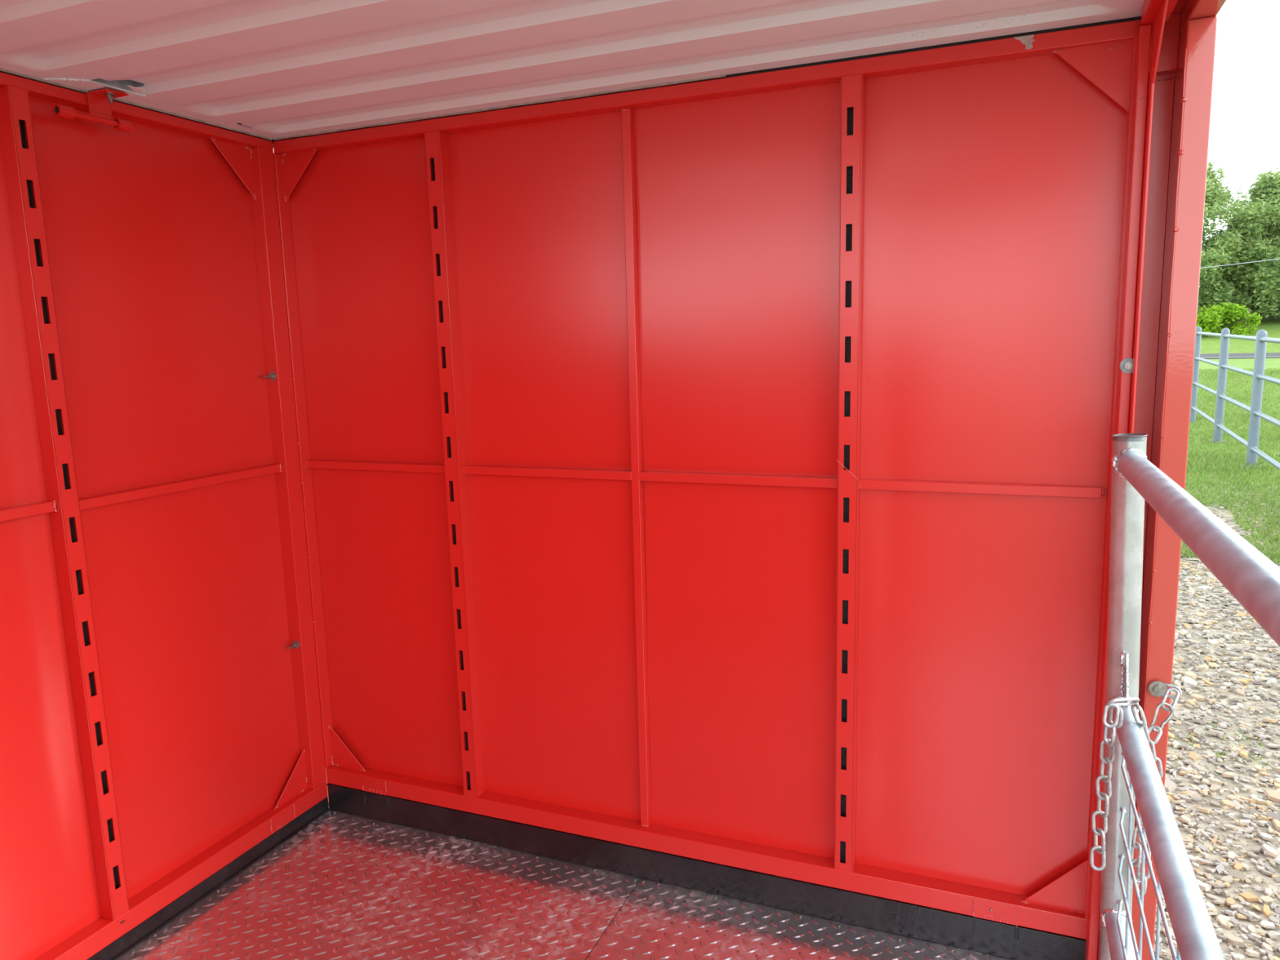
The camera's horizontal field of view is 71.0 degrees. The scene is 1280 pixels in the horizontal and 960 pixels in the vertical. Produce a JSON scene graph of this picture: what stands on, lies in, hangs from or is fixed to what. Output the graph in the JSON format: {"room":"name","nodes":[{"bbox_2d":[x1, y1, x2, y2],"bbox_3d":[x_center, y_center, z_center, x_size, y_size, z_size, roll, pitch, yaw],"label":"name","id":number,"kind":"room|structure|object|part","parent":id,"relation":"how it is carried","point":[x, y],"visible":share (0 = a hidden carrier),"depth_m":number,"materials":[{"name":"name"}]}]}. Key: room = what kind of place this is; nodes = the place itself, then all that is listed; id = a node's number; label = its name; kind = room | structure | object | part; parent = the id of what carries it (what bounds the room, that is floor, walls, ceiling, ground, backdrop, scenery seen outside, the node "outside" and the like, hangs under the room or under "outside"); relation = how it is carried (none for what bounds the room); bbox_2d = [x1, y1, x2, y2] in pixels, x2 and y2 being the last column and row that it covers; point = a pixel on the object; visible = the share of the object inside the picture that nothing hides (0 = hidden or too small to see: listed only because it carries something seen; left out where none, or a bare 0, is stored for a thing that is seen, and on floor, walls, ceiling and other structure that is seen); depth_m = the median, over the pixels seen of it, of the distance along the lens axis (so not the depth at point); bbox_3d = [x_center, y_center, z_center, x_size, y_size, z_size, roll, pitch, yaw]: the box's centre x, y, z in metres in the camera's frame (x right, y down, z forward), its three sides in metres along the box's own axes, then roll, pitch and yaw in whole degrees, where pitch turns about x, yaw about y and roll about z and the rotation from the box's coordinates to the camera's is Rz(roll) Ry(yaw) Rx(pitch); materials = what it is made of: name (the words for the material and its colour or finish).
{"room":"metal storage container","nodes":[
{"label":"metal storage container","id":0,"kind":"room"},
{"bbox_2d":[0,71,328,959],"bbox_3d":[-1.630,0.251,1.991,0.083,2.410,2.520,2,10,22],"label":"wall","id":1,"kind":"structure","parent":0,"point":[159,723],"depth_m":2.53,"materials":[{"name":"red metal"}]},
{"bbox_3d":[-1.478,0.132,2.315,0.050,2.160,0.050,2,10,22],"label":"slotted post","id":2,"kind":"part","parent":1,"relation":"part of","materials":[{"name":"red metal"}]},
{"bbox_3d":[-1.663,-0.887,1.771,0.050,0.028,2.440,2,10,22],"label":"rail","id":3,"kind":"part","parent":1,"relation":"part of","materials":[{"name":"red metal"}]},
{"bbox_3d":[-1.606,1.290,2.110,0.050,0.058,2.440,2,10,22],"label":"rail","id":4,"kind":"part","parent":1,"relation":"part of","materials":[{"name":"red metal"}]},
{"bbox_2d":[87,796,330,959],"bbox_3d":[-1.593,1.344,2.113,0.036,0.049,2.440,2,10,22],"label":"baseboard","id":5,"kind":"structure","parent":1,"relation":"attached to","point":[158,920],"depth_m":2.74,"materials":[{"name":"black rubber"}]},
{"bbox_3d":[-1.255,-0.959,2.770,0.004,0.162,0.162,2,10,22],"label":"gusset plate","id":6,"kind":"part","parent":1,"relation":"part of","materials":[{"name":"red paint"}]},
{"bbox_2d":[262,371,275,381],"bbox_3d":[-1.208,-0.337,2.918,0.031,0.031,0.038,2,10,22],"label":"bolt","id":7,"kind":"object","parent":1,"relation":"attached to","point":[272,375],"visible":1,"depth_m":2.93,"materials":[{"name":"metal"}]},
{"bbox_2d":[268,371,275,381],"bbox_3d":[-1.202,-0.340,2.935,0.031,0.031,0.002,2,10,22],"label":"washer","id":8,"kind":"object","parent":7,"relation":"in","point":[272,375],"depth_m":2.93,"materials":[{"name":"metal"}]},
{"bbox_3d":[-1.201,1.139,3.017,0.003,0.053,0.105,2,10,22],"label":"inset plate","id":9,"kind":"part","parent":1,"relation":"part of","materials":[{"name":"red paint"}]},
{"bbox_3d":[-1.203,1.026,3.080,0.004,0.150,0.160,2,10,22],"label":"gusset plate","id":10,"kind":"part","parent":1,"relation":"part of","materials":[{"name":"red paint"}]},
{"bbox_2d":[286,640,299,649],"bbox_3d":[-1.187,0.568,3.060,0.031,0.031,0.038,2,10,22],"label":"bolt","id":11,"kind":"object","parent":1,"relation":"attached to","point":[295,645],"visible":1,"depth_m":3.07,"materials":[{"name":"metal"}]},
{"bbox_2d":[292,640,299,648],"bbox_3d":[-1.180,0.565,3.076,0.031,0.031,0.002,2,10,22],"label":"washer","id":12,"kind":"object","parent":11,"relation":"in","point":[295,645],"depth_m":3.07,"materials":[{"name":"metal"}]},
{"bbox_2d":[115,801,1013,959],"bbox_3d":[-0.409,1.487,1.671,2.610,0.165,2.530,2,10,22],"label":"floor","id":13,"kind":"structure","parent":0,"point":[345,886],"depth_m":2.60,"materials":[{"name":"metal"}]},
{"bbox_2d":[0,0,1145,147],"bbox_3d":[-0.484,-0.900,1.288,2.655,0.158,2.580,2,10,22],"label":"ceiling","id":14,"kind":"structure","parent":0,"point":[272,70],"depth_m":2.04,"materials":[{"name":"white paint"}]},
{"bbox_2d":[52,88,132,132],"bbox_3d":[-1.379,-0.952,2.290,0.080,0.079,0.198,2,10,22],"label":"bracket","id":15,"kind":"object","parent":14,"relation":"attached to","point":[99,101],"visible":1,"depth_m":2.31,"materials":[{"name":"red metal"}]},
{"bbox_3d":[-1.404,-0.931,2.301,0.005,0.024,0.116,2,10,22],"label":"carrier plate","id":16,"kind":"part","parent":15,"relation":"part of","materials":[{"name":"red paint"}]},
{"bbox_3d":[-1.400,-0.963,2.325,0.008,0.064,0.061,2,10,22],"label":"plate","id":17,"kind":"part","parent":15,"relation":"part of","materials":[{"name":"red paint"}]},
{"bbox_2d":[103,93,116,97],"bbox_3d":[-1.361,-0.989,2.305,0.029,0.002,0.029,2,10,22],"label":"washer","id":18,"kind":"object","parent":15,"relation":"in","point":[107,95],"depth_m":2.30,"materials":[{"name":"metal"}]},
{"bbox_2d":[273,19,1142,939],"bbox_3d":[-0.008,0.111,2.625,2.570,2.410,0.086,2,10,22],"label":"wall","id":19,"kind":"structure","parent":0,"point":[717,471],"depth_m":2.50,"materials":[{"name":"red metal"}]},
{"bbox_3d":[-1.090,-0.978,2.888,0.146,0.152,0.004,2,10,22],"label":"gusset plate","id":20,"kind":"part","parent":19,"relation":"part of","materials":[{"name":"red paint"}]},
{"bbox_3d":[-1.038,0.952,3.187,0.150,0.154,0.004,2,10,22],"label":"gusset plate","id":21,"kind":"part","parent":19,"relation":"part of","materials":[{"name":"red paint"}]},
{"bbox_3d":[-0.924,1.064,3.125,0.099,0.055,0.003,2,10,22],"label":"inset plate","id":22,"kind":"part","parent":19,"relation":"part of","materials":[{"name":"red paint"}]},
{"bbox_3d":[-0.579,0.007,2.833,0.054,2.102,0.050,2,10,22],"label":"slotted post","id":23,"kind":"part","parent":19,"relation":"part of","materials":[{"name":"red metal"}]},
{"bbox_3d":[-0.008,0.027,2.612,0.026,2.104,0.026,2,10,22],"label":"post","id":24,"kind":"part","parent":19,"relation":"part of","materials":[{"name":"red metal"}]},
{"bbox_2d":[326,783,1085,959],"bbox_3d":[0.019,1.176,2.765,2.449,0.098,0.034,2,10,22],"label":"baseboard","id":25,"kind":"structure","parent":19,"relation":"attached to","point":[965,931],"depth_m":2.65,"materials":[{"name":"black rubber"}]},
{"bbox_3d":[0.022,1.095,2.763,2.449,0.058,0.050,2,10,22],"label":"rail","id":26,"kind":"part","parent":19,"relation":"part of","materials":[{"name":"red metal"}]},
{"bbox_3d":[-0.033,-1.028,2.433,2.449,0.036,0.050,2,10,22],"label":"rail","id":27,"kind":"part","parent":19,"relation":"part of","materials":[{"name":"red metal"}]},
{"bbox_3d":[0.552,0.050,2.368,0.053,2.102,0.050,2,10,22],"label":"slotted post","id":28,"kind":"part","parent":19,"relation":"part of","materials":[{"name":"red metal"}]},
{"bbox_3d":[0.935,1.135,2.361,0.107,0.055,0.003,2,10,22],"label":"inset plate","id":29,"kind":"part","parent":19,"relation":"part of","materials":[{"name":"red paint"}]},
{"bbox_3d":[1.066,1.033,2.312,0.153,0.156,0.004,2,10,22],"label":"gusset plate","id":30,"kind":"part","parent":19,"relation":"part of","materials":[{"name":"red paint"}]},
{"bbox_3d":[1.011,-0.895,2.014,0.164,0.156,0.004,2,10,22],"label":"gusset plate","id":31,"kind":"part","parent":19,"relation":"part of","materials":[{"name":"red paint"}]},
{"bbox_2d":[1084,0,1180,959],"bbox_3d":[0.694,0.263,1.007,0.092,2.408,2.490,2,10,22],"label":"door frame","id":32,"kind":"structure","parent":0,"point":[1157,48],"depth_m":1.99,"materials":[{"name":"red paint"}]},
{"bbox_2d":[1120,358,1133,373],"bbox_3d":[1.083,-0.253,1.988,0.034,0.034,0.016,2,10,22],"label":"bolt","id":33,"kind":"object","parent":32,"relation":"attached to","point":[1126,365],"visible":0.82,"depth_m":1.99,"materials":[{"name":"metal"}]},
{"bbox_2d":[1148,680,1167,697],"bbox_3d":[1.171,0.473,2.029,0.037,0.037,0.008,2,10,22],"label":"bolt","id":34,"kind":"object","parent":32,"relation":"attached to","point":[1156,687],"visible":0.96,"depth_m":2.03,"materials":[{"name":"metal"}]},
{"bbox_3d":[1.046,-0.861,1.812,0.005,0.174,0.186,2,10,22],"label":"gusset plate","id":35,"kind":"part","parent":32,"relation":"part of","materials":[{"name":"red paint"}]},
{"bbox_3d":[0.627,-0.804,0.797,0.050,0.050,2.380,2,10,22],"label":"rail","id":36,"kind":"part","parent":32,"relation":"part of","materials":[{"name":"red metal"}]},
{"bbox_3d":[1.133,-0.905,1.940,0.070,0.410,0.100,2,10,22],"label":"head plate","id":37,"kind":"part","parent":32,"relation":"part of","materials":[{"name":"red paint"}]},
{"bbox_2d":[1158,682,1182,711],"bbox_3d":[1.152,0.467,1.945,0.057,0.072,0.189,3,10,25],"label":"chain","id":38,"kind":"object","parent":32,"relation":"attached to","point":[1179,692],"visible":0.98,"depth_m":1.89,"materials":[{"name":"silver metal"}]},
{"bbox_2d":[1150,702,1173,732],"bbox_3d":[1.083,0.492,1.863,0.050,0.061,0.014,-3,9,-9],"label":"chain link","id":39,"kind":"object","parent":38,"relation":"hanging from","point":[1171,715],"visible":0.94,"depth_m":1.86,"materials":[{"name":"metal"}]},
{"bbox_3d":[1.087,0.505,1.862,0.035,0.036,0.007,-3,9,-9],"label":"spring arm","id":40,"kind":"part","parent":39,"relation":"part of","materials":[{"name":"metal"}]},
{"bbox_2d":[1131,0,1226,959],"bbox_3d":[0.738,0.345,0.997,0.082,2.570,2.480,2,10,22],"label":"door frame post","id":41,"kind":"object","parent":32,"relation":"attached to","point":[1193,75],"depth_m":1.94,"materials":[{"name":"red metal"}]},
{"bbox_2d":[1098,433,1279,959],"bbox_3d":[0.624,0.741,0.954,0.104,1.369,2.114,2,10,22],"label":"gate","id":42,"kind":"object","parent":32,"relation":"attached to","point":[1248,575],"visible":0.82,"depth_m":1.57,"materials":[{"name":"silver metal"}]},
{"bbox_3d":[0.642,1.095,1.004,0.047,0.047,2.033,2,10,22],"label":"rail","id":43,"kind":"part","parent":42,"relation":"part of","materials":[{"name":"silver metal"}]},
{"bbox_3d":[1.012,0.590,1.891,0.096,1.360,0.060,2,10,22],"label":"post","id":44,"kind":"part","parent":42,"relation":"part of","materials":[{"name":"silver metal"}]},
{"bbox_2d":[1089,697,1163,895],"bbox_3d":[0.966,0.638,1.770,0.279,0.490,0.056,-9,12,-42],"label":"chain","id":45,"kind":"object","parent":42,"relation":"hanging from","point":[1111,704],"visible":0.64,"depth_m":1.70,"materials":[{"name":"silver metal"}]},
{"bbox_3d":[0.985,0.408,1.811,0.008,0.107,0.057,2,10,22],"label":"catch plate","id":46,"kind":"part","parent":42,"relation":"part of","materials":[{"name":"silver metal"}]},
{"bbox_3d":[0.625,0.624,0.933,0.047,0.047,2.033,2,10,22],"label":"rail","id":47,"kind":"part","parent":42,"relation":"part of","materials":[{"name":"silver metal"}]},
{"bbox_3d":[0.611,0.120,0.855,0.051,0.051,2.034,2,9,21],"label":"rail","id":48,"kind":"part","parent":42,"relation":"part of","materials":[{"name":"silver metal"}]},
{"label":"outside","id":49,"kind":"structure","parent":0,"visible":0},
{"bbox_2d":[1200,258,1279,268],"bbox_3d":[36.516,-14.177,60.000,27.153,2.346,0.049,-2,9,-1],"label":"power line","id":50,"kind":"object","parent":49,"point":[1273,259],"visible":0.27,"depth_m":59.99,"materials":[{"name":"grey"}]},
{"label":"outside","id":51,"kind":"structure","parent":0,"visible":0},
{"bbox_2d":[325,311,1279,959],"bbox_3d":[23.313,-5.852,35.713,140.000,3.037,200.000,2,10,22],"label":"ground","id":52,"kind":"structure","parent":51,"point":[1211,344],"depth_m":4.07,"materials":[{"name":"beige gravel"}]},
{"bbox_2d":[1153,491,1279,959],"bbox_3d":[4.772,0.951,4.724,4.579,0.088,10.554,2,10,22],"label":"gravel","id":53,"kind":"object","parent":52,"relation":"on","point":[1185,793],"visible":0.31,"depth_m":3.66,"materials":[{"name":"beige and tan gravel stones"}]},
{"bbox_2d":[1173,368,1279,771],"bbox_3d":[12.364,-1.630,19.592,6.436,0.204,43.215,5,11,36],"label":"grass","id":54,"kind":"structure","parent":52,"relation":"on","point":[1211,458],"depth_m":11.33,"materials":[{"name":"green plant"}]},
{"bbox_2d":[1195,302,1262,337],"bbox_3d":[41.162,-11.212,64.178,5.334,2.919,4.231,2,10,22],"label":"bush","id":55,"kind":"object","parent":52,"relation":"on","point":[1213,319],"visible":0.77,"depth_m":63.09,"materials":[{"name":"green plant"}]},
{"bbox_2d":[1196,161,1266,325],"bbox_3d":[41.262,-17.721,68.069,10.111,13.435,11.278,2,10,22],"label":"tree","id":56,"kind":"object","parent":52,"relation":"on","point":[1216,200],"visible":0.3,"depth_m":64.96,"materials":[{"name":"green plant"}]},
{"bbox_2d":[1189,326,1279,470],"bbox_3d":[7.872,-1.072,11.542,0.243,1.866,17.635,3,10,25],"label":"fence","id":57,"kind":"object","parent":52,"relation":"on","point":[1261,339],"visible":0.77,"depth_m":12.21,"materials":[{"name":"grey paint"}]},
{"bbox_3d":[10.264,-1.906,16.600,0.116,1.839,0.116,2,10,22],"label":"fence post","id":58,"kind":"part","parent":57,"relation":"part of","materials":[{"name":"grey metal"}]},
{"bbox_3d":[8.940,-1.423,13.801,0.116,1.810,0.116,2,10,22],"label":"fence post","id":59,"kind":"part","parent":57,"relation":"part of","materials":[{"name":"grey metal"}]},
{"bbox_3d":[7.886,-0.450,11.640,0.073,0.215,17.520,3,10,25],"label":"fence rail","id":60,"kind":"part","parent":57,"relation":"part of","materials":[{"name":"grey metal"}]},
{"bbox_3d":[7.875,-0.899,11.570,0.073,0.215,17.520,3,10,25],"label":"fence rail","id":61,"kind":"part","parent":57,"relation":"part of","materials":[{"name":"grey metal"}]},
{"bbox_3d":[7.863,-1.349,11.500,0.073,0.215,17.520,3,10,25],"label":"fence rail","id":62,"kind":"part","parent":57,"relation":"part of","materials":[{"name":"grey metal"}]},
{"bbox_3d":[7.851,-1.798,11.430,0.073,0.215,17.520,3,10,25],"label":"fence rail","id":63,"kind":"part","parent":57,"relation":"part of","materials":[{"name":"grey metal"}]},
{"bbox_3d":[7.748,-0.987,11.280,0.116,1.785,0.116,2,10,22],"label":"fence post","id":64,"kind":"part","parent":57,"relation":"part of","materials":[{"name":"grey metal"}]},
{"bbox_2d":[1200,168,1279,320],"bbox_3d":[47.617,-17.406,67.312,10.700,11.635,11.360,2,10,22],"label":"tree","id":65,"kind":"object","parent":52,"relation":"on","point":[1258,290],"visible":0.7,"depth_m":65.95,"materials":[{"name":"green plant"}]},
{"bbox_2d":[1239,309,1251,327],"bbox_3d":[43.532,-11.387,64.178,1.292,1.719,0.088,2,10,22],"label":"weed","id":66,"kind":"object","parent":52,"relation":"on","point":[1249,310],"visible":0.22,"depth_m":64.16,"materials":[{"name":"green plant"}]},
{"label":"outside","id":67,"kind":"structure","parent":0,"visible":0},
{"bbox_2d":[1200,352,1279,359],"bbox_3d":[30.866,-7.375,53.959,140.000,0.115,9.500,2,10,22],"label":"road","id":68,"kind":"structure","parent":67,"point":[1238,355],"depth_m":51.32,"materials":[{"name":"grey asphalt"}]}
]}

